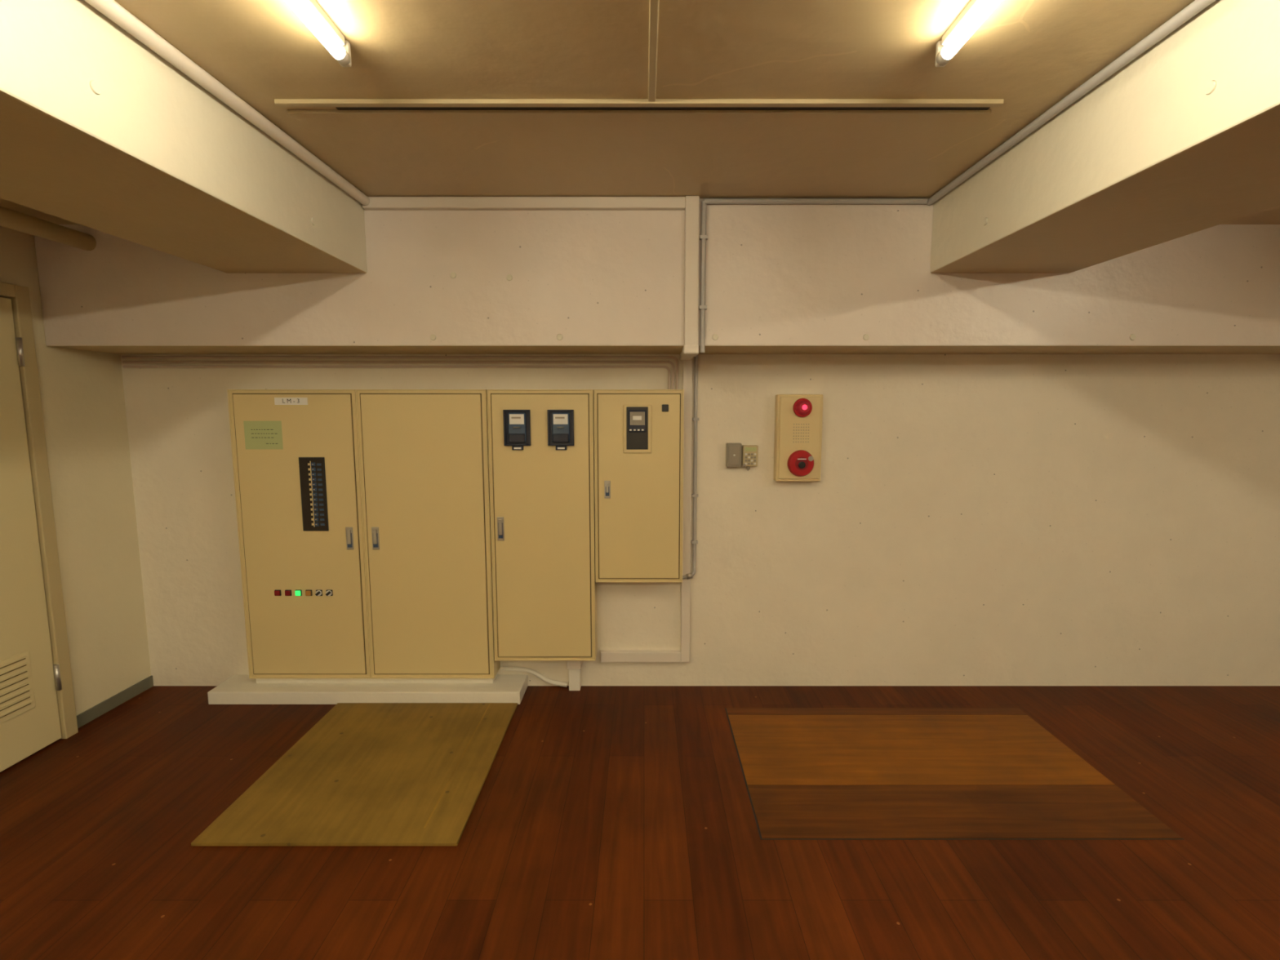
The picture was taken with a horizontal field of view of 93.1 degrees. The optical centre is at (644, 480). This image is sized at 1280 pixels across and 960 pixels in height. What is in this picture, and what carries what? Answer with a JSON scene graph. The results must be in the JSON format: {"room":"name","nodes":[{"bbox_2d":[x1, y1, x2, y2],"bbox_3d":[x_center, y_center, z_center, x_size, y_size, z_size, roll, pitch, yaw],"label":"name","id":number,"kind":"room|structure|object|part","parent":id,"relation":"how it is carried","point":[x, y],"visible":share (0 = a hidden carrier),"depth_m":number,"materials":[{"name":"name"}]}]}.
{"room":"electrical room","nodes":[
{"label":"electrical room","id":0,"kind":"room"},
{"bbox_2d":[0,198,79,224],"bbox_3d":[-2.125,-0.978,-0.323,1.450,0.383,6.780,0,6,0],"label":"ceiling","id":1,"kind":"structure","parent":0,"point":[5,203],"depth_m":2.52,"materials":[{"name":"paint"}]},
{"bbox_2d":[0,205,96,250],"bbox_3d":[-2.460,-0.808,0.555,0.072,0.070,4.286,0,6,0],"label":"ceiling pipe","id":2,"kind":"object","parent":1,"relation":"attached to","point":[10,219],"visible":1,"depth_m":2.46,"materials":[{"name":"beige metal"}]},
{"bbox_2d":[0,0,367,273],"bbox_3d":[-1.544,-0.728,-0.493,0.627,0.342,6.386,0,6,0],"label":"ceiling beam","id":3,"kind":"structure","parent":1,"relation":"attached to","point":[154,159],"depth_m":1.64,"materials":[{"name":"paint"}]},
{"bbox_2d":[89,80,102,94],"bbox_3d":[-1.228,-0.879,1.359,0.004,0.028,0.028,0,6,0],"label":"plug","id":4,"kind":"object","parent":3,"relation":"attached to","point":[95,86],"depth_m":1.36,"materials":[{"name":"paint"}]},
{"bbox_2d":[311,217,315,225],"bbox_3d":[-1.228,-0.962,2.256,0.004,0.028,0.028,0,6,0],"label":"plug","id":5,"kind":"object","parent":3,"relation":"attached to","point":[313,220],"depth_m":2.25,"materials":[{"name":"paint"}]},
{"bbox_2d":[0,226,151,715],"bbox_3d":[-2.775,0.223,-0.186,0.150,2.600,6.780,0,6,0],"label":"wall","id":6,"kind":"structure","parent":0,"point":[82,398],"depth_m":2.97,"materials":[{"name":"paint"}]},
{"bbox_2d":[15,337,25,366],"bbox_3d":[-2.660,-0.546,2.587,0.020,0.120,0.020,0,6,0],"label":"hinge","id":7,"kind":"object","parent":6,"relation":"attached to","point":[19,341],"visible":1,"depth_m":2.58,"materials":[{"name":"grey metal"}]},
{"bbox_2d":[0,297,61,772],"bbox_3d":[-2.683,0.258,2.239,0.025,1.960,0.870,0,6,0],"label":"leaf","id":8,"kind":"object","parent":6,"relation":"attached to","point":[24,620],"visible":1,"depth_m":2.58,"materials":[{"name":"beige metal"}]},
{"bbox_2d":[0,649,35,724],"bbox_3d":[-2.668,0.896,2.382,0.005,0.260,0.530,0,6,0],"label":"vent","id":9,"kind":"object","parent":8,"relation":"attached to","point":[33,704],"depth_m":2.58,"materials":[{"name":"beige metal"}]},
{"bbox_2d":[0,657,25,669],"bbox_3d":[-2.666,0.795,2.370,0.002,0.008,0.490,0,6,0],"label":"louvre slot","id":10,"kind":"object","parent":9,"relation":"attached to","point":[24,658],"visible":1,"depth_m":2.56,"materials":[{"name":"brown metal"}]},
{"bbox_2d":[0,664,26,675],"bbox_3d":[-2.666,0.824,2.373,0.002,0.008,0.490,0,6,0],"label":"louvre slot","id":11,"kind":"object","parent":9,"relation":"attached to","point":[25,664],"visible":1,"depth_m":2.56,"materials":[{"name":"brown metal"}]},
{"bbox_2d":[0,671,26,683],"bbox_3d":[-2.666,0.852,2.377,0.002,0.008,0.490,0,6,0],"label":"louvre slot","id":12,"kind":"object","parent":9,"relation":"attached to","point":[25,671],"visible":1,"depth_m":2.56,"materials":[{"name":"brown metal"}]},
{"bbox_2d":[0,656,26,667],"bbox_3d":[-2.662,0.788,2.369,0.010,0.005,0.490,0,6,0],"label":"blade","id":13,"kind":"object","parent":9,"relation":"attached to","point":[24,657],"visible":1,"depth_m":2.56,"materials":[{"name":"beige metal"}]},
{"bbox_2d":[0,677,27,690],"bbox_3d":[-2.666,0.881,2.380,0.002,0.008,0.490,0,6,0],"label":"louvre slot","id":14,"kind":"object","parent":9,"relation":"attached to","point":[26,677],"visible":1,"depth_m":2.56,"materials":[{"name":"brown metal"}]},
{"bbox_2d":[0,662,27,675],"bbox_3d":[-2.662,0.817,2.373,0.010,0.005,0.490,0,6,0],"label":"blade","id":15,"kind":"object","parent":9,"relation":"attached to","point":[24,664],"visible":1,"depth_m":2.56,"materials":[{"name":"beige metal"}]},
{"bbox_2d":[0,684,28,697],"bbox_3d":[-2.666,0.910,2.383,0.002,0.008,0.490,0,6,0],"label":"louvre slot","id":16,"kind":"object","parent":9,"relation":"attached to","point":[27,684],"visible":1,"depth_m":2.57,"materials":[{"name":"brown metal"}]},
{"bbox_2d":[0,668,28,681],"bbox_3d":[-2.662,0.846,2.376,0.010,0.005,0.490,0,6,0],"label":"blade","id":17,"kind":"object","parent":9,"relation":"attached to","point":[26,669],"visible":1,"depth_m":2.56,"materials":[{"name":"beige metal"}]},
{"bbox_2d":[0,690,29,704],"bbox_3d":[-2.666,0.939,2.387,0.002,0.008,0.490,0,6,0],"label":"louvre slot","id":18,"kind":"object","parent":9,"relation":"attached to","point":[27,691],"visible":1,"depth_m":2.57,"materials":[{"name":"brown metal"}]},
{"bbox_2d":[0,675,29,688],"bbox_3d":[-2.662,0.875,2.379,0.010,0.005,0.490,0,6,0],"label":"blade","id":19,"kind":"object","parent":9,"relation":"attached to","point":[27,676],"visible":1,"depth_m":2.56,"materials":[{"name":"beige metal"}]},
{"bbox_2d":[0,696,30,711],"bbox_3d":[-2.666,0.968,2.390,0.002,0.008,0.490,0,6,0],"label":"louvre slot","id":20,"kind":"object","parent":9,"relation":"attached to","point":[29,696],"visible":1,"depth_m":2.57,"materials":[{"name":"brown metal"}]},
{"bbox_2d":[0,681,30,696],"bbox_3d":[-2.662,0.904,2.383,0.010,0.005,0.490,0,6,0],"label":"blade","id":21,"kind":"object","parent":9,"relation":"attached to","point":[28,682],"visible":1,"depth_m":2.56,"materials":[{"name":"beige metal"}]},
{"bbox_2d":[0,702,31,718],"bbox_3d":[-2.666,0.997,2.393,0.002,0.008,0.490,0,6,0],"label":"louvre slot","id":22,"kind":"object","parent":9,"relation":"attached to","point":[30,703],"visible":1,"depth_m":2.57,"materials":[{"name":"brown metal"}]},
{"bbox_2d":[0,688,31,702],"bbox_3d":[-2.662,0.932,2.386,0.010,0.005,0.490,0,6,0],"label":"blade","id":23,"kind":"object","parent":9,"relation":"attached to","point":[28,689],"visible":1,"depth_m":2.56,"materials":[{"name":"beige metal"}]},
{"bbox_2d":[0,694,31,710],"bbox_3d":[-2.662,0.961,2.389,0.010,0.005,0.490,0,6,0],"label":"blade","id":24,"kind":"object","parent":9,"relation":"attached to","point":[28,695],"visible":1,"depth_m":2.56,"materials":[{"name":"beige metal"}]},
{"bbox_2d":[0,701,32,717],"bbox_3d":[-2.662,0.990,2.393,0.010,0.005,0.490,0,6,0],"label":"blade","id":25,"kind":"object","parent":9,"relation":"attached to","point":[28,702],"visible":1,"depth_m":2.56,"materials":[{"name":"beige metal"}]},
{"bbox_2d":[6,284,78,738],"bbox_3d":[-2.678,0.180,2.704,0.045,2.030,0.060,0,6,0],"label":"door frame","id":26,"kind":"structure","parent":6,"relation":"attached to","point":[20,304],"depth_m":2.69,"materials":[{"name":"beige metal"}]},
{"bbox_2d":[53,663,62,690],"bbox_3d":[-2.660,0.894,2.751,0.020,0.120,0.020,0,6,0],"label":"hinge","id":27,"kind":"object","parent":6,"relation":"attached to","point":[56,667],"visible":1,"depth_m":2.75,"materials":[{"name":"grey metal"}]},
{"bbox_2d":[76,675,153,728],"bbox_3d":[-2.696,1.128,3.086,0.008,0.060,0.484,0,6,0],"label":"baseboard","id":28,"kind":"structure","parent":6,"relation":"attached to","point":[84,717],"depth_m":3.08,"materials":[{"name":"grey plastic"}]},
{"bbox_2d":[0,685,1279,959],"bbox_3d":[1.250,1.562,-0.033,8.200,0.102,7.080,0,6,0],"label":"floor","id":29,"kind":"structure","parent":0,"point":[604,822],"depth_m":2.14,"materials":[{"name":"brown wood"}]},
{"bbox_2d":[191,702,517,845],"bbox_3d":[-1.109,1.206,2.606,0.922,0.012,1.015,0,6,0],"label":"plywood sheet","id":30,"kind":"object","parent":29,"relation":"on","point":[364,774],"visible":1,"depth_m":2.45,"materials":[{"name":"beige wood"}]},
{"bbox_2d":[207,672,528,704],"bbox_3d":[-1.438,1.091,3.217,1.603,0.104,0.214,0,6,0],"label":"concrete plinth","id":31,"kind":"object","parent":29,"relation":"on","point":[239,689],"visible":0.77,"depth_m":3.12,"materials":[{"name":"white paint"}]},
{"bbox_2d":[500,666,567,687],"bbox_3d":[-0.599,1.071,3.307,0.363,0.120,0.024,0,6,0],"label":"cable conduit","id":32,"kind":"object","parent":29,"relation":"on","point":[537,674],"visible":1,"depth_m":3.30,"materials":[{"name":"white paint"}]},
{"bbox_2d":[567,660,582,690],"bbox_3d":[-0.375,1.036,3.283,0.074,0.199,0.070,0,6,0],"label":"duct","id":33,"kind":"object","parent":29,"relation":"on","point":[574,667],"visible":0.76,"depth_m":3.26,"materials":[{"name":"beige metal"}]},
{"bbox_2d":[114,0,1194,198],"bbox_3d":[0.000,-1.032,-0.329,2.800,0.274,6.780,0,6,0],"label":"ceiling","id":34,"kind":"structure","parent":0,"point":[1030,55],"depth_m":1.70,"materials":[{"name":"paint"}]},
{"bbox_2d":[84,0,369,205],"bbox_3d":[-1.207,-0.853,-0.502,0.040,0.039,6.296,0,6,0],"label":"ceiling molding","id":35,"kind":"structure","parent":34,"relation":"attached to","point":[111,9],"depth_m":1.68,"materials":[{"name":"beige paint"}]},
{"bbox_2d":[284,0,351,66],"bbox_3d":[-0.757,-1.009,0.939,0.034,0.060,1.215,0,6,0],"label":"fluorescent light","id":36,"kind":"object","parent":34,"relation":"attached to","point":[310,12],"visible":1,"depth_m":1.42,"materials":[{"name":"white glass"}]},
{"bbox_2d":[274,98,1004,114],"bbox_3d":[-0.015,-1.135,1.848,2.180,0.014,0.078,0,6,0],"label":"rail","id":37,"kind":"object","parent":34,"relation":"attached to","point":[344,106],"visible":1,"depth_m":1.83,"materials":[{"name":"beige metal"}]},
{"bbox_2d":[648,0,658,101],"bbox_3d":[0.023,-0.820,-0.936,0.022,0.010,5.526,0,6,0],"label":"strip","id":38,"kind":"object","parent":34,"relation":"attached to","point":[653,4],"visible":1,"depth_m":1.54,"materials":[{"name":"beige metal"}]},
{"bbox_2d":[935,0,1001,66],"bbox_3d":[0.753,-1.009,0.939,0.034,0.060,1.215,0,6,0],"label":"fluorescent light","id":39,"kind":"object","parent":34,"relation":"attached to","point":[975,12],"visible":1,"depth_m":1.42,"materials":[{"name":"white glass"}]},
{"bbox_2d":[926,0,1216,205],"bbox_3d":[1.252,-0.861,-0.484,0.028,0.027,6.334,0,6,0],"label":"ceiling molding","id":40,"kind":"structure","parent":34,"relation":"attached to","point":[1196,6],"depth_m":1.69,"materials":[{"name":"grey paint"}]},
{"bbox_2d":[34,198,1279,354],"bbox_3d":[1.250,-0.954,2.894,7.900,0.660,0.394,0,6,0],"label":"beam","id":41,"kind":"structure","parent":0,"point":[780,278],"depth_m":2.71,"materials":[{"name":"paint"}]},
{"bbox_2d":[430,333,435,340],"bbox_3d":[-0.950,-0.643,2.729,0.028,0.028,0.004,0,6,0],"label":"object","id":42,"kind":"structure","parent":41,"relation":"attached to","point":[433,336],"depth_m":2.73,"materials":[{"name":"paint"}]},
{"bbox_2d":[449,271,456,278],"bbox_3d":[-0.850,-0.911,2.698,0.028,0.028,0.004,0,6,0],"label":"plug","id":43,"kind":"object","parent":41,"relation":"attached to","point":[453,275],"depth_m":2.70,"materials":[{"name":"paint"}]},
{"bbox_2d":[506,274,512,280],"bbox_3d":[-0.600,-0.901,2.699,0.028,0.028,0.004,0,6,0],"label":"plug","id":44,"kind":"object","parent":41,"relation":"attached to","point":[508,277],"depth_m":2.70,"materials":[{"name":"paint"}]},
{"bbox_2d":[362,196,685,210],"bbox_3d":[-0.522,-1.208,2.649,1.405,0.048,0.035,0,6,0],"label":"ceiling molding","id":45,"kind":"structure","parent":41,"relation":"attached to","point":[376,203],"depth_m":2.63,"materials":[{"name":"beige paint"}]},
{"bbox_2d":[556,333,562,340],"bbox_3d":[-0.380,-0.643,2.729,0.028,0.028,0.004,0,6,0],"label":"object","id":46,"kind":"structure","parent":41,"relation":"attached to","point":[559,336],"depth_m":2.73,"materials":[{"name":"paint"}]},
{"bbox_2d":[680,195,699,359],"bbox_3d":[0.210,-0.918,2.857,0.068,0.674,0.403,0,6,0],"label":"duct","id":47,"kind":"object","parent":41,"relation":"attached to","point":[690,349],"visible":0.98,"depth_m":2.66,"materials":[{"name":"white metal"}]},
{"bbox_2d":[698,200,707,352],"bbox_3d":[0.262,-0.895,2.688,0.034,0.650,0.027,0,6,0],"label":"conduit pipe","id":48,"kind":"object","parent":41,"relation":"attached to","point":[703,237],"visible":1,"depth_m":2.68,"materials":[{"name":"grey metal"}]},
{"bbox_2d":[711,333,718,340],"bbox_3d":[0.320,-0.643,2.729,0.028,0.028,0.004,0,6,0],"label":"plug","id":49,"kind":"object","parent":41,"relation":"attached to","point":[715,336],"depth_m":2.73,"materials":[{"name":"paint"}]},
{"bbox_2d":[703,198,928,204],"bbox_3d":[0.749,-1.218,2.651,0.973,0.023,0.024,0,6,0],"label":"conduit pipe","id":50,"kind":"object","parent":41,"relation":"attached to","point":[708,201],"visible":1,"depth_m":2.64,"materials":[{"name":"grey"}]},
{"bbox_2d":[862,333,869,340],"bbox_3d":[1.000,-0.643,2.729,0.028,0.028,0.004,0,6,0],"label":"plug","id":51,"kind":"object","parent":41,"relation":"attached to","point":[866,336],"depth_m":2.73,"materials":[{"name":"paint"}]},
{"bbox_2d":[1129,333,1136,340],"bbox_3d":[2.200,-0.643,2.729,0.028,0.028,0.004,0,6,0],"label":"plug","id":52,"kind":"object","parent":41,"relation":"attached to","point":[1132,336],"depth_m":2.73,"materials":[{"name":"paint"}]},
{"bbox_2d":[120,354,1279,685],"bbox_3d":[1.250,-0.170,3.257,8.200,2.600,0.150,0,6,0],"label":"wall","id":53,"kind":"structure","parent":0,"point":[969,519],"depth_m":3.22,"materials":[{"name":"paint"}]},
{"bbox_2d":[226,389,500,678],"bbox_3d":[-1.429,0.290,3.155,1.286,1.502,0.157,0,6,0],"label":"electrical cabinet","id":54,"kind":"object","parent":53,"relation":"attached to","point":[363,516],"visible":1,"depth_m":3.09,"materials":[{"name":"beige metal"}]},
{"bbox_3d":[-1.756,-0.392,3.017,0.164,0.036,0.002,0,6,0],"label":"name plate","id":55,"kind":"part","parent":54,"relation":"part of","materials":[{"name":"white plastic"}]},
{"bbox_3d":[-1.754,0.295,3.102,0.583,1.452,0.011,0,6,0],"label":"door panel","id":56,"kind":"part","parent":54,"relation":"part of","materials":[{"name":"beige metal"}]},
{"bbox_3d":[-1.502,0.290,3.088,0.018,0.075,0.007,0,6,0],"label":"handle lever","id":57,"kind":"part","parent":54,"relation":"part of","materials":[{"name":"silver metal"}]},
{"bbox_3d":[-1.502,0.298,3.095,0.036,0.117,0.005,0,6,0],"label":"handle plate","id":58,"kind":"part","parent":54,"relation":"part of","materials":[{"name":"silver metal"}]},
{"bbox_3d":[-1.370,0.290,3.088,0.018,0.075,0.007,0,6,0],"label":"handle lever","id":59,"kind":"part","parent":54,"relation":"part of","materials":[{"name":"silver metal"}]},
{"bbox_3d":[-1.370,0.298,3.095,0.036,0.117,0.005,0,6,0],"label":"handle plate","id":60,"kind":"part","parent":54,"relation":"part of","materials":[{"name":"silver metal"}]},
{"bbox_3d":[-1.113,0.295,3.102,0.596,1.452,0.011,0,6,0],"label":"door panel","id":61,"kind":"part","parent":54,"relation":"part of","materials":[{"name":"beige metal"}]},
{"bbox_2d":[122,365,670,389],"bbox_3d":[-1.272,-0.527,3.130,2.816,0.125,0.013,0,6,0],"label":"conduit pipe","id":62,"kind":"object","parent":53,"relation":"attached to","point":[123,366],"visible":0.88,"depth_m":3.12,"materials":[{"name":"beige metal"}]},
{"bbox_2d":[122,360,674,389],"bbox_3d":[-1.262,-0.539,3.129,2.836,0.149,0.013,0,6,0],"label":"conduit pipe","id":63,"kind":"object","parent":53,"relation":"attached to","point":[123,362],"visible":0.84,"depth_m":3.12,"materials":[{"name":"beige metal"}]},
{"bbox_2d":[121,355,678,389],"bbox_3d":[-1.252,-0.551,3.128,2.856,0.173,0.013,0,6,0],"label":"conduit pipe","id":64,"kind":"object","parent":53,"relation":"attached to","point":[122,357],"visible":0.89,"depth_m":3.11,"materials":[{"name":"beige metal"}]},
{"bbox_2d":[486,389,597,660],"bbox_3d":[-0.518,0.243,3.140,0.528,1.405,0.175,0,6,0],"label":"electrical cabinet","id":65,"kind":"object","parent":53,"relation":"attached to","point":[541,442],"visible":0.99,"depth_m":3.09,"materials":[{"name":"beige metal"}]},
{"bbox_3d":[-0.731,0.240,3.083,0.017,0.081,0.007,0,6,0],"label":"handle lever","id":66,"kind":"part","parent":65,"relation":"part of","materials":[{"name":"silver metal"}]},
{"bbox_3d":[-0.731,0.248,3.090,0.035,0.123,0.005,0,6,0],"label":"handle plate","id":67,"kind":"part","parent":65,"relation":"part of","materials":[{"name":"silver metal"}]},
{"bbox_3d":[-0.694,-0.260,3.022,0.010,0.179,0.014,0,6,0],"label":"meter frame","id":68,"kind":"part","parent":65,"relation":"part of","materials":[{"name":"black plastic"}]},
{"bbox_3d":[-0.633,-0.344,3.012,0.112,0.010,0.014,0,6,0],"label":"meter frame","id":69,"kind":"part","parent":65,"relation":"part of","materials":[{"name":"black plastic"}]},
{"bbox_3d":[-0.633,-0.302,3.014,0.072,0.050,0.002,0,6,0],"label":"meter plate","id":70,"kind":"part","parent":65,"relation":"part of","materials":[{"name":"white plastic"}]},
{"bbox_3d":[-0.633,-0.176,3.031,0.112,0.010,0.014,0,6,0],"label":"meter frame","id":71,"kind":"part","parent":65,"relation":"part of","materials":[{"name":"black plastic"}]},
{"bbox_3d":[-0.572,-0.260,3.022,0.010,0.179,0.014,0,6,0],"label":"meter frame","id":72,"kind":"part","parent":65,"relation":"part of","materials":[{"name":"black plastic"}]},
{"bbox_3d":[-0.475,-0.260,3.022,0.010,0.179,0.014,0,6,0],"label":"meter frame","id":73,"kind":"part","parent":65,"relation":"part of","materials":[{"name":"black plastic"}]},
{"bbox_3d":[-0.415,-0.344,3.012,0.110,0.010,0.014,0,6,0],"label":"meter frame","id":74,"kind":"part","parent":65,"relation":"part of","materials":[{"name":"black plastic"}]},
{"bbox_3d":[-0.415,-0.302,3.014,0.072,0.050,0.002,0,6,0],"label":"meter plate","id":75,"kind":"part","parent":65,"relation":"part of","materials":[{"name":"white plastic"}]},
{"bbox_3d":[-0.415,-0.176,3.031,0.110,0.010,0.014,0,6,0],"label":"meter frame","id":76,"kind":"part","parent":65,"relation":"part of","materials":[{"name":"black plastic"}]},
{"bbox_3d":[-0.355,-0.260,3.022,0.010,0.179,0.014,0,6,0],"label":"meter frame","id":77,"kind":"part","parent":65,"relation":"part of","materials":[{"name":"black plastic"}]},
{"bbox_2d":[593,389,684,582],"bbox_3d":[-0.026,0.032,3.126,0.448,0.984,0.156,0,6,0],"label":"electrical cabinet","id":78,"kind":"object","parent":53,"relation":"attached to","point":[638,433],"visible":1,"depth_m":3.07,"materials":[{"name":"beige metal"}]},
{"bbox_3d":[-0.185,0.048,3.067,0.031,0.090,0.005,0,6,0],"label":"handle plate","id":79,"kind":"part","parent":78,"relation":"part of","materials":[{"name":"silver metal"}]},
{"bbox_3d":[-0.185,0.040,3.060,0.013,0.048,0.007,0,6,0],"label":"handle lever","id":80,"kind":"part","parent":78,"relation":"part of","materials":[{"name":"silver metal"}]},
{"bbox_3d":[-0.033,-0.305,3.011,0.074,0.065,0.002,0,6,0],"label":"meter plate","id":81,"kind":"part","parent":78,"relation":"part of","materials":[{"name":"beige plastic"}]},
{"bbox_2d":[600,358,692,662],"bbox_3d":[0.006,0.172,3.203,0.482,1.637,0.035,0,6,0],"label":"duct","id":82,"kind":"object","parent":53,"relation":"attached to","point":[606,655],"visible":0.78,"depth_m":3.22,"materials":[{"name":"beige paint"}]},
{"bbox_2d":[666,355,698,582],"bbox_3d":[0.206,-0.048,3.156,0.174,1.189,0.046,-2,7,-17],"label":"conduit pipe","id":83,"kind":"object","parent":53,"relation":"attached to","point":[690,575],"visible":0.91,"depth_m":3.18,"materials":[{"name":"grey metal"}]},
{"bbox_2d":[725,443,741,466],"bbox_3d":[0.468,-0.130,3.164,0.076,0.125,0.044,0,6,0],"label":"switch box","id":84,"kind":"object","parent":53,"relation":"attached to","point":[733,452],"visible":1,"depth_m":3.15,"materials":[{"name":"beige"}]},
{"bbox_2d":[742,444,758,469],"bbox_3d":[0.552,-0.118,3.165,0.080,0.125,0.044,0,6,0],"label":"controller","id":85,"kind":"object","parent":53,"relation":"attached to","point":[749,452],"visible":1,"depth_m":3.15,"materials":[{"name":"beige plastic"}]},
{"bbox_2d":[773,394,823,481],"bbox_3d":[0.798,-0.214,3.118,0.233,0.448,0.116,0,6,0],"label":"panel","id":86,"kind":"object","parent":53,"relation":"attached to","point":[798,418],"visible":1,"depth_m":3.10,"materials":[{"name":"beige metal"}]},
{"bbox_2d":[792,398,812,417],"bbox_3d":[0.806,-0.365,3.066,0.096,0.096,0.048,0,6,0],"label":"lamp","id":87,"kind":"object","parent":86,"relation":"attached to","point":[802,407],"depth_m":3.08,"materials":[{"name":"red plastic"}]},
{"bbox_2d":[1220,204,1279,224],"bbox_3d":[3.375,-0.978,-0.323,3.950,0.383,6.780,0,6,0],"label":"ceiling","id":88,"kind":"structure","parent":0,"point":[1271,215],"depth_m":2.59,"materials":[{"name":"paint"}]},
{"bbox_2d":[929,0,1279,273],"bbox_3d":[1.583,-0.728,-0.493,0.625,0.342,6.386,0,6,0],"label":"ceiling beam","id":89,"kind":"structure","parent":88,"relation":"attached to","point":[1146,157],"depth_m":1.68,"materials":[{"name":"paint"}]},
{"bbox_2d":[982,217,987,225],"bbox_3d":[1.268,-0.962,2.256,0.004,0.028,0.028,0,6,0],"label":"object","id":90,"kind":"structure","parent":89,"relation":"attached to","point":[985,220],"depth_m":2.25,"materials":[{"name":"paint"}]},
{"bbox_2d":[1204,80,1216,94],"bbox_3d":[1.268,-0.879,1.359,0.004,0.028,0.028,0,6,0],"label":"plug","id":91,"kind":"object","parent":89,"relation":"attached to","point":[1211,86],"depth_m":1.36,"materials":[{"name":"paint"}]}
]}

